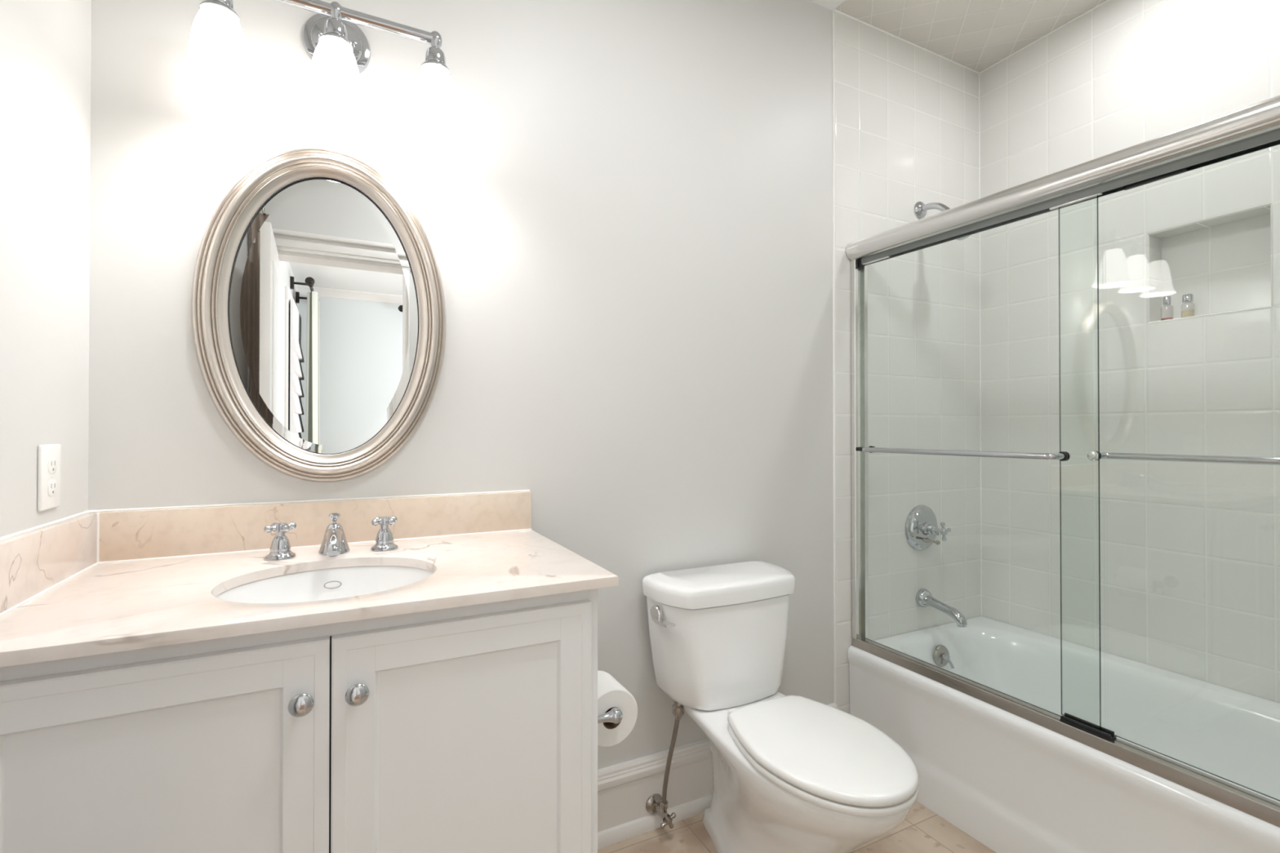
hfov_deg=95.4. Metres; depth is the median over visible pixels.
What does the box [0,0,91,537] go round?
wall
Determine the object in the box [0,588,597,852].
vanity cabinet
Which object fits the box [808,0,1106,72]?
ceiling
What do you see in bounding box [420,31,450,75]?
socket
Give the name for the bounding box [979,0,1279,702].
wall
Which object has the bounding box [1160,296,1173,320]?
toiletry bottle
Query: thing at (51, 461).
receptacle
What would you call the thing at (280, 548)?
tap
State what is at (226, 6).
socket
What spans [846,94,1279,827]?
shower door
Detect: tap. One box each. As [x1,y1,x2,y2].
[263,522,296,560]
[370,515,398,551]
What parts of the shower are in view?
arm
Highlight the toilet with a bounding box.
[642,560,918,852]
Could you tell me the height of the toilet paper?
0.124 m
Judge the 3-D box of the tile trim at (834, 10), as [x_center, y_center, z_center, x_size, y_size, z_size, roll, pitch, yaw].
[1.421,-0.162,1.619,0.842,2.723,1.539,0,0,-27]
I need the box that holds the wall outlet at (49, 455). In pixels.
[37,444,61,511]
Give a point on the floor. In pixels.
(922, 830)
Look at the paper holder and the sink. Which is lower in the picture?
the paper holder
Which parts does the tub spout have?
spout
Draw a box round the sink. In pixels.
[215,565,433,603]
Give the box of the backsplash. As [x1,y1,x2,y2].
[98,491,531,561]
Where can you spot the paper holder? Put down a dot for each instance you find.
(614, 715)
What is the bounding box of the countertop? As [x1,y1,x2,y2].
[0,489,618,666]
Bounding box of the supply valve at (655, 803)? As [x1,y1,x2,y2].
[645,701,684,828]
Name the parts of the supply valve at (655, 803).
valve handle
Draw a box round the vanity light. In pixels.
[175,0,466,155]
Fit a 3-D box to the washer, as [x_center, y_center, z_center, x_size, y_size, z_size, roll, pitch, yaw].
[1.108,0.078,1.527,0.004,0.025,0.025,0,0,-27]
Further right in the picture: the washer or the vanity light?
the washer
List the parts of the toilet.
flush handle, tank, tank lid, bowl, seat, lid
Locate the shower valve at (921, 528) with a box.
[904,504,951,551]
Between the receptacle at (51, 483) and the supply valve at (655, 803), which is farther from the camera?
the supply valve at (655, 803)
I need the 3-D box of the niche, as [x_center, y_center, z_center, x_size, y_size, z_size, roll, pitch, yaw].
[1.820,-0.501,1.856,0.091,0.303,0.299,0,0,-27]
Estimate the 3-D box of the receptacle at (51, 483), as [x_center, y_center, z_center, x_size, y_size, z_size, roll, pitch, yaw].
[-1.040,0.109,1.031,0.003,0.029,0.033,0,0,-27]
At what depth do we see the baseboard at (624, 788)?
1.74 m
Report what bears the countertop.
on the vanity cabinet
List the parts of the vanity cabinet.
door, knob, knob, door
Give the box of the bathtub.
[847,616,1279,852]
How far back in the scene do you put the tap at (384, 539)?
1.31 m
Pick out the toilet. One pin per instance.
(792, 774)
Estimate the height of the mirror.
0.788 m
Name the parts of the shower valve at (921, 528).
diverter lever, stem, cross handle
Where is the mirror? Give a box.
[191,148,445,482]
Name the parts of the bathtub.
overflow plate, trip lever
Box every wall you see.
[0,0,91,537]
[88,0,981,769]
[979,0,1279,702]
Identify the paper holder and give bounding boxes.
[597,707,622,723]
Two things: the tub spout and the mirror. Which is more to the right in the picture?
the tub spout
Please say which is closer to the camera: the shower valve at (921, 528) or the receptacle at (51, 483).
the receptacle at (51, 483)
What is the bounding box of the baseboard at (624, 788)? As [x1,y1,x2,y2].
[597,702,838,848]
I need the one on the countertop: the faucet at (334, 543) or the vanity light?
the faucet at (334, 543)
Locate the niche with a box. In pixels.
[1146,203,1272,323]
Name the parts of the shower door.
glass panel, header rail, glass panel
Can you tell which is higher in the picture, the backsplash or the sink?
the backsplash
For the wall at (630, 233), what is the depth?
1.75 m
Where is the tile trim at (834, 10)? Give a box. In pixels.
[831,0,1109,703]
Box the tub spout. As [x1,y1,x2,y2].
[915,588,967,627]
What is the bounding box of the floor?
[597,800,995,852]
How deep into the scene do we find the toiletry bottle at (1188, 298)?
1.90 m
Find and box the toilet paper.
[597,671,637,746]
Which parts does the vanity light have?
lamp shade, lamp shade, wall plate, lamp shade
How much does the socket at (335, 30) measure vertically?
0.094 m
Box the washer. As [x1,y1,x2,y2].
[1058,451,1068,461]
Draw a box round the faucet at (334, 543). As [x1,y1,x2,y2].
[263,512,398,560]
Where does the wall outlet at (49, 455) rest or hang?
attached to the wall at (46, 45)
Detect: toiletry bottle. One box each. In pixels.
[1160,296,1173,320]
[1181,293,1195,317]
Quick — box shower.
[914,201,970,239]
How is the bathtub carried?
on the floor
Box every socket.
[199,0,239,23]
[318,1,352,50]
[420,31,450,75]
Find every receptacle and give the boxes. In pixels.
[47,457,57,473]
[47,479,57,496]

